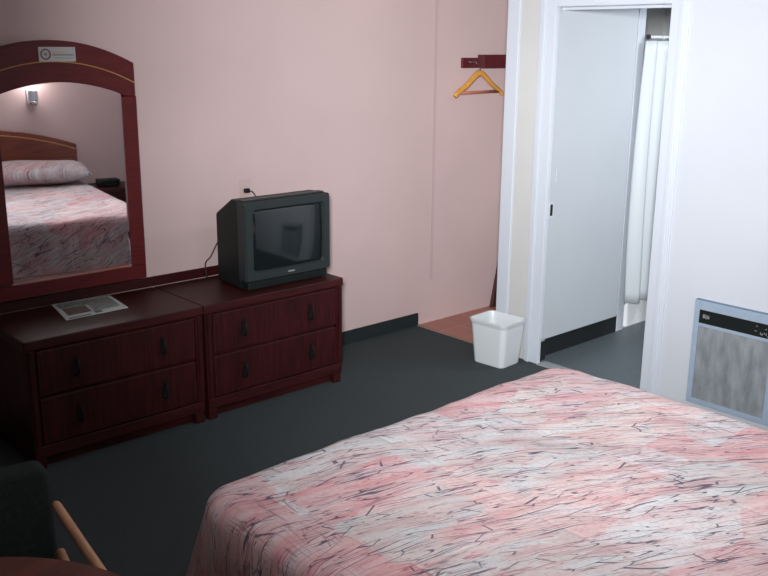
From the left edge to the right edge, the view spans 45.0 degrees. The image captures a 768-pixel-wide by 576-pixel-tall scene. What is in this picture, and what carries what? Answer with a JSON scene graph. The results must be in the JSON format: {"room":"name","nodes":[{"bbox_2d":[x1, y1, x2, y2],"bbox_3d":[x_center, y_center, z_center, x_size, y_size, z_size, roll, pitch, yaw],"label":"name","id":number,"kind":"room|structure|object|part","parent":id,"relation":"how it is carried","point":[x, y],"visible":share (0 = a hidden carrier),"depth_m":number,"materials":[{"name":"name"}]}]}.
{"room":"hotel room","nodes":[
{"label":"hotel room","id":0,"kind":"room"},
{"bbox_2d":[0,0,507,331],"bbox_3d":[-1.499,-0.551,4.490,6.600,2.420,0.100,-13,20,-41],"label":"wall","id":1,"kind":"structure","parent":0,"point":[334,97],"depth_m":5.41,"materials":[{"name":"pink paint"}]},
{"bbox_2d":[0,40,146,302],"bbox_3d":[-1.524,-0.557,4.346,0.810,1.168,0.067,-13,20,-41],"label":"wall mirror","id":2,"kind":"object","parent":1,"relation":"attached to","point":[71,209],"visible":1,"depth_m":4.37,"materials":[{"name":"brown wood"}]},
{"bbox_3d":[-1.776,-0.411,4.153,0.139,0.839,0.058,-13,20,-41],"label":"rail","id":3,"kind":"part","parent":2,"relation":"part of","materials":[{"name":"wood"}]},
{"bbox_3d":[-1.481,-1.060,4.205,0.172,0.064,0.002,-13,20,-41],"label":"label plate","id":4,"kind":"part","parent":2,"relation":"part of","materials":[{"name":"silver metal"}]},
{"bbox_2d":[0,82,131,282],"bbox_3d":[-1.506,-0.508,4.383,0.595,0.917,0.004,-10,18,-36],"label":"mirror glass","id":5,"kind":"object","parent":2,"relation":"on","point":[66,191],"depth_m":4.38,"materials":[{"name":"clear"}]},
{"bbox_3d":[-1.521,-0.997,4.230,0.798,0.258,0.062,-13,20,-41],"label":"arch rail","id":6,"kind":"part","parent":2,"relation":"part of","materials":[{"name":"wood"}]},
{"bbox_3d":[-1.531,-0.026,4.488,0.810,0.069,0.058,-13,20,-41],"label":"rail","id":7,"kind":"part","parent":2,"relation":"part of","materials":[{"name":"wood"}]},
{"bbox_3d":[-1.256,-0.526,4.609,0.079,0.839,0.058,-13,20,-41],"label":"rail","id":8,"kind":"part","parent":2,"relation":"part of","materials":[{"name":"wood"}]},
{"bbox_2d":[0,265,218,313],"bbox_3d":[-1.205,-0.035,4.828,1.756,0.051,0.011,-13,20,-41],"label":"ledge","id":9,"kind":"object","parent":1,"relation":"attached to","point":[44,300],"visible":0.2,"depth_m":4.65,"materials":[{"name":"brown wood"}]},
{"bbox_2d":[199,243,216,279],"bbox_3d":[-0.935,-0.179,5.015,0.037,0.244,0.207,11,18,34],"label":"cable","id":10,"kind":"object","parent":1,"relation":"hanging from","point":[216,243],"visible":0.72,"depth_m":5.01,"materials":[{"name":"black plastic"}]},
{"bbox_2d":[0,313,417,436],"bbox_3d":[-1.809,0.664,4.451,5.488,0.085,0.014,-13,20,-41],"label":"baseboard","id":11,"kind":"structure","parent":1,"relation":"attached to","point":[397,324],"depth_m":6.00,"materials":[{"name":"black rubber"}]},
{"bbox_2d":[239,178,250,197],"bbox_3d":[-0.766,-0.542,5.106,0.072,0.116,0.006,-13,20,-41],"label":"wall outlet","id":12,"kind":"object","parent":1,"relation":"attached to","point":[243,183],"visible":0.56,"depth_m":5.10,"materials":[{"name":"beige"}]},
{"bbox_2d":[244,188,255,195],"bbox_3d":[-0.735,-0.471,5.128,0.076,0.162,0.030,-13,20,-41],"label":"plug","id":13,"kind":"object","parent":12,"relation":"in","point":[246,190],"visible":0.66,"depth_m":5.09,"materials":[{"name":"black plastic"}]},
{"bbox_2d":[429,0,438,278],"bbox_3d":[0.325,-1.085,5.984,0.024,2.120,0.004,-13,20,-41],"label":"trim","id":14,"kind":"structure","parent":1,"relation":"attached to","point":[436,1],"depth_m":6.01,"materials":[{"name":"pink"}]},
{"bbox_2d":[0,306,644,575],"bbox_3d":[0.580,0.987,3.665,8.100,0.100,4.670,-13,20,-41],"label":"floor","id":15,"kind":"structure","parent":0,"point":[139,503],"depth_m":4.47,"materials":[{"name":"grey carpet"}]},
{"bbox_2d":[0,460,106,569],"bbox_3d":[-1.047,0.928,2.265,0.668,0.710,0.635,-10,18,-34],"label":"armchair","id":16,"kind":"object","parent":15,"relation":"on","point":[27,528],"visible":0.92,"depth_m":2.52,"materials":[{"name":"grey fabric"}]},
{"bbox_3d":[-1.196,0.709,2.428,0.644,0.371,0.114,-10,18,-34],"label":"backrest","id":17,"kind":"part","parent":16,"relation":"part of","materials":[{"name":"grey fabric"}]},
{"bbox_3d":[-0.752,0.658,2.336,0.028,0.063,0.482,-10,18,-34],"label":"armrest","id":18,"kind":"part","parent":16,"relation":"part of","materials":[{"name":"brown wood"}]},
{"bbox_2d":[0,557,119,575],"bbox_3d":[-0.805,1.062,1.688,0.924,0.738,0.924,-13,20,-41],"label":"round table","id":19,"kind":"object","parent":15,"relation":"on","point":[9,566],"visible":1,"depth_m":1.99,"materials":[{"name":"brown wood"}]},
{"bbox_2d":[0,287,204,468],"bbox_3d":[-1.355,0.406,4.435,0.874,0.600,0.520,-13,20,-41],"label":"dresser","id":20,"kind":"object","parent":15,"relation":"on","point":[74,387],"visible":0.98,"depth_m":4.23,"materials":[{"name":"brown wood"}]},
{"bbox_3d":[-1.347,0.348,4.085,0.037,0.104,0.031,-13,20,-41],"label":"handle","id":21,"kind":"part","parent":20,"relation":"part of","materials":[{"name":"black metal"}]},
{"bbox_3d":[-1.349,0.562,4.141,0.037,0.104,0.031,-13,20,-41],"label":"handle","id":22,"kind":"part","parent":20,"relation":"part of","materials":[{"name":"black metal"}]},
{"bbox_2d":[51,295,127,320],"bbox_3d":[-1.417,0.090,4.441,0.345,0.004,0.294,-13,20,-41],"label":"brochure","id":23,"kind":"object","parent":20,"relation":"on","point":[70,310],"visible":1,"depth_m":4.43,"materials":[{"name":"grey paper"}]},
{"bbox_2d":[62,305,90,315],"bbox_3d":[-1.450,0.105,4.377,0.136,0.001,0.122,-13,20,-41],"label":"print","id":24,"kind":"object","parent":23,"relation":"on","point":[75,310],"depth_m":4.37,"materials":[{"name":"brown paper"}]},
{"bbox_2d":[56,296,119,309],"bbox_3d":[-1.424,0.080,4.472,0.272,0.001,0.198,-13,20,-41],"label":"print","id":25,"kind":"object","parent":23,"relation":"on","point":[105,302],"depth_m":4.47},
{"bbox_2d":[69,305,119,318],"bbox_3d":[-1.360,0.112,4.354,0.056,0.001,0.287,11,18,35],"label":"print","id":26,"kind":"object","parent":23,"relation":"on","point":[74,315],"depth_m":4.36,"materials":[{"name":"grey paper"}]},
{"bbox_3d":[-1.362,0.134,4.374,0.874,0.043,0.492,-13,20,-41],"label":"panel","id":27,"kind":"part","parent":20,"relation":"part of","materials":[{"name":"brown wood"}]},
{"bbox_3d":[-1.206,0.308,4.240,0.774,0.206,0.018,-13,20,-41],"label":"drawer","id":28,"kind":"part","parent":20,"relation":"part of","materials":[{"name":"brown wood"}]},
{"bbox_3d":[-1.208,0.522,4.297,0.774,0.212,0.018,-13,20,-41],"label":"drawer","id":29,"kind":"part","parent":20,"relation":"part of","materials":[{"name":"brown wood"}]},
{"bbox_3d":[-1.032,0.278,4.361,0.037,0.104,0.031,-13,20,-41],"label":"handle","id":30,"kind":"part","parent":20,"relation":"part of","materials":[{"name":"black metal"}]},
{"bbox_3d":[-1.034,0.491,4.417,0.037,0.104,0.031,-13,20,-41],"label":"handle","id":31,"kind":"part","parent":20,"relation":"part of","materials":[{"name":"black metal"}]},
{"bbox_2d":[154,273,342,419],"bbox_3d":[-0.704,0.260,5.006,0.874,0.600,0.520,-13,20,-41],"label":"dresser","id":32,"kind":"object","parent":15,"relation":"on","point":[261,344],"visible":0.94,"depth_m":4.80,"materials":[{"name":"brown wood"}]},
{"bbox_3d":[-0.696,0.203,4.656,0.037,0.104,0.031,-13,20,-41],"label":"handle","id":33,"kind":"part","parent":32,"relation":"part of","materials":[{"name":"black metal"}]},
{"bbox_3d":[-0.698,0.416,4.713,0.037,0.104,0.031,-13,20,-41],"label":"handle","id":34,"kind":"part","parent":32,"relation":"part of","materials":[{"name":"black metal"}]},
{"bbox_3d":[-0.711,-0.012,4.945,0.874,0.043,0.492,-13,20,-41],"label":"panel","id":35,"kind":"part","parent":32,"relation":"part of","materials":[{"name":"brown wood"}]},
{"bbox_2d":[216,190,329,290],"bbox_3d":[-0.624,-0.287,4.977,0.547,0.464,0.401,-13,20,-41],"label":"television","id":36,"kind":"object","parent":32,"relation":"on","point":[263,241],"visible":1,"depth_m":4.80,"materials":[{"name":"grey plastic"}]},
{"bbox_3d":[-0.555,0.163,4.811,0.774,0.206,0.018,-13,20,-41],"label":"drawer","id":37,"kind":"part","parent":32,"relation":"part of","materials":[{"name":"brown wood"}]},
{"bbox_3d":[-0.557,0.377,4.868,0.774,0.212,0.018,-13,20,-41],"label":"drawer","id":38,"kind":"part","parent":32,"relation":"part of","materials":[{"name":"brown wood"}]},
{"bbox_3d":[-0.381,0.133,4.932,0.037,0.104,0.031,-13,20,-41],"label":"handle","id":39,"kind":"part","parent":32,"relation":"part of","materials":[{"name":"black metal"}]},
{"bbox_3d":[-0.383,0.346,4.988,0.037,0.104,0.031,-13,20,-41],"label":"handle","id":40,"kind":"part","parent":32,"relation":"part of","materials":[{"name":"black metal"}]},
{"bbox_2d":[417,324,472,343],"bbox_3d":[0.449,0.313,6.010,0.024,0.004,0.676,-13,20,-41],"label":"trim","id":41,"kind":"structure","parent":15,"relation":"on","point":[419,325],"depth_m":6.06,"materials":[{"name":"silver metal"}]},
{"bbox_2d":[185,368,767,575],"bbox_3d":[0.811,0.722,2.394,1.905,1.065,2.438,-13,20,-41],"label":"bed","id":42,"kind":"object","parent":15,"relation":"on","point":[557,471],"visible":1,"depth_m":2.61,"materials":[{"name":"patterned pink and white fabric"}]},
{"bbox_2d":[489,262,497,306],"bbox_3d":[0.841,-0.263,6.648,0.189,0.800,0.025,-13,20,-41],"label":"leaning board","id":43,"kind":"object","parent":15,"relation":"on","point":[494,290],"visible":0.22,"depth_m":6.67,"materials":[{"name":"red wood"}]},
{"bbox_2d":[470,310,525,368],"bbox_3d":[0.672,0.308,5.509,0.278,0.271,0.238,14,20,42],"label":"wastebasket","id":44,"kind":"object","parent":15,"relation":"on","point":[497,335],"visible":1,"depth_m":5.44,"materials":[{"name":"white plastic"}]},
{"bbox_2d":[623,299,646,326],"bbox_3d":[1.903,-0.120,6.960,1.465,0.380,0.790,-13,20,-41],"label":"bathtub","id":45,"kind":"object","parent":15,"relation":"on","point":[633,313],"visible":0.03,"depth_m":6.30,"materials":[{"name":"white ceramic"}]},
{"bbox_2d":[508,0,544,358],"bbox_3d":[1.157,-0.837,5.656,0.970,2.420,0.306,-13,20,-41],"label":"wall partition","id":46,"kind":"structure","parent":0,"point":[530,9],"depth_m":5.33,"materials":[{"name":"beige paint"}]},
{"bbox_2d":[496,0,521,312],"bbox_3d":[0.766,-0.784,5.446,0.122,2.420,0.088,-13,20,-41],"label":"trim","id":47,"kind":"structure","parent":46,"relation":"attached to","point":[514,6],"depth_m":5.40,"materials":[{"name":"grey"}]},
{"bbox_2d":[540,315,616,360],"bbox_3d":[1.215,0.309,5.833,0.883,0.115,0.056,-13,20,-41],"label":"baseboard","id":48,"kind":"structure","parent":46,"relation":"attached to","point":[577,336],"depth_m":5.85,"materials":[{"name":"black"}]},
{"bbox_2d":[541,7,638,339],"bbox_3d":[1.211,-0.674,5.502,0.765,1.895,0.043,-13,20,-41],"label":"door","id":49,"kind":"structure","parent":46,"relation":"in","point":[596,52],"depth_m":5.47,"materials":[{"name":"white paint"}]},
{"bbox_3d":[0.956,-0.445,5.302,0.036,0.090,0.002,-13,20,-41],"label":"latch plate","id":50,"kind":"part","parent":49,"relation":"part of","materials":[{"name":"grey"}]},
{"bbox_2d":[616,8,646,330],"bbox_3d":[1.567,-0.888,5.864,0.075,2.420,0.018,-13,20,-41],"label":"trim","id":51,"kind":"structure","parent":46,"relation":"attached to","point":[642,11],"depth_m":5.86,"materials":[{"name":"grey"}]},
{"bbox_2d":[646,34,668,40],"bbox_3d":[2.186,-1.654,6.179,1.545,0.050,0.040,-13,20,-41],"label":"curtain rod","id":52,"kind":"object","parent":46,"relation":"attached to","point":[648,36],"visible":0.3,"depth_m":5.73,"materials":[{"name":"grey metal"}]},
{"bbox_2d":[624,41,668,303],"bbox_3d":[1.942,-0.776,6.153,0.970,1.662,0.078,-13,20,-41],"label":"shower curtain","id":53,"kind":"object","parent":52,"relation":"hanging from","point":[652,89],"visible":0.28,"depth_m":5.90,"materials":[{"name":"grey fabric"}]},
{"bbox_3d":[2.188,-1.664,6.178,1.540,0.017,0.017,-13,20,-41],"label":"rod","id":54,"kind":"part","parent":52,"relation":"part of","materials":[{"name":"grey metal"}]},
{"bbox_2d":[642,8,671,67],"bbox_3d":[2.230,-0.857,5.766,2.510,2.420,2.840,-13,20,-41],"label":"wall","id":55,"kind":"structure","parent":0,"point":[658,20],"depth_m":7.22,"materials":[{"name":"beige paint"}]},
{"bbox_2d":[657,0,767,430],"bbox_3d":[2.103,-0.397,4.021,0.100,2.420,3.474,-13,20,-41],"label":"wall","id":56,"kind":"structure","parent":0,"point":[718,251],"depth_m":4.45,"materials":[{"name":"white paint"}]},
{"bbox_2d":[523,0,556,363],"bbox_3d":[0.882,-0.573,5.275,0.022,2.100,0.109,-13,20,-41],"label":"trim","id":57,"kind":"structure","parent":56,"relation":"attached to","point":[548,9],"depth_m":5.25,"materials":[{"name":"grey wood"}]},
{"bbox_2d":[536,361,594,376],"bbox_3d":[1.166,0.512,5.275,0.080,0.006,0.694,-13,20,-41],"label":"trim","id":58,"kind":"structure","parent":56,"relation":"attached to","point":[545,364],"depth_m":5.47,"materials":[{"name":"grey"}]},
{"bbox_2d":[538,4,671,362],"bbox_3d":[1.190,-0.483,5.040,0.100,2.050,0.754,-13,20,-41],"label":"trim","id":59,"kind":"structure","parent":56,"relation":"attached to","point":[637,6],"depth_m":5.02,"materials":[{"name":"grey wood"}]},
{"bbox_2d":[557,0,671,6],"bbox_3d":[1.160,-1.477,4.729,0.020,0.068,0.694,-13,20,-41],"label":"trim","id":60,"kind":"structure","parent":56,"relation":"attached to","point":[560,3],"depth_m":4.75,"materials":[{"name":"grey"}]},
{"bbox_2d":[640,0,691,394],"bbox_3d":[1.417,-0.418,4.704,0.022,2.100,0.099,-13,20,-41],"label":"trim","id":61,"kind":"structure","parent":56,"relation":"attached to","point":[681,9],"depth_m":4.68,"materials":[{"name":"grey wood"}]},
{"bbox_2d":[686,298,767,425],"bbox_3d":[1.712,0.360,4.549,0.042,0.545,0.455,-13,20,-41],"label":"wall heater","id":62,"kind":"object","parent":56,"relation":"attached to","point":[728,372],"visible":1,"depth_m":4.55,"materials":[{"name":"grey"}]},
{"bbox_2d":[692,326,767,417],"bbox_3d":[1.703,0.408,4.566,0.005,0.381,0.376,-13,20,-41],"label":"grille","id":63,"kind":"object","parent":62,"relation":"attached to","point":[730,366],"depth_m":4.56,"materials":[{"name":"grey metal"}]},
{"bbox_3d":[1.720,0.358,4.555,0.021,0.545,0.455,-13,20,-41],"label":"frame","id":64,"kind":"part","parent":62,"relation":"part of","materials":[{"name":"grey metal"}]},
{"bbox_3d":[1.175,-1.012,6.321,0.100,2.420,0.690,-13,20,-41],"label":"wall","id":65,"kind":"structure","parent":0,"visible":0},
{"bbox_2d":[461,55,505,68],"bbox_3d":[0.734,-1.510,6.194,0.555,0.093,0.084,-13,20,-41],"label":"rail","id":66,"kind":"object","parent":65,"relation":"attached to","point":[483,61],"visible":0.73,"depth_m":6.10,"materials":[{"name":"red wood"}]},
{"bbox_2d":[453,69,503,97],"bbox_3d":[0.632,-1.355,6.125,0.038,0.180,0.508,15,20,43],"label":"clothes hanger","id":67,"kind":"object","parent":66,"relation":"hanging from","point":[461,90],"visible":1,"depth_m":6.09,"materials":[{"name":"yellow wood"}]}
]}

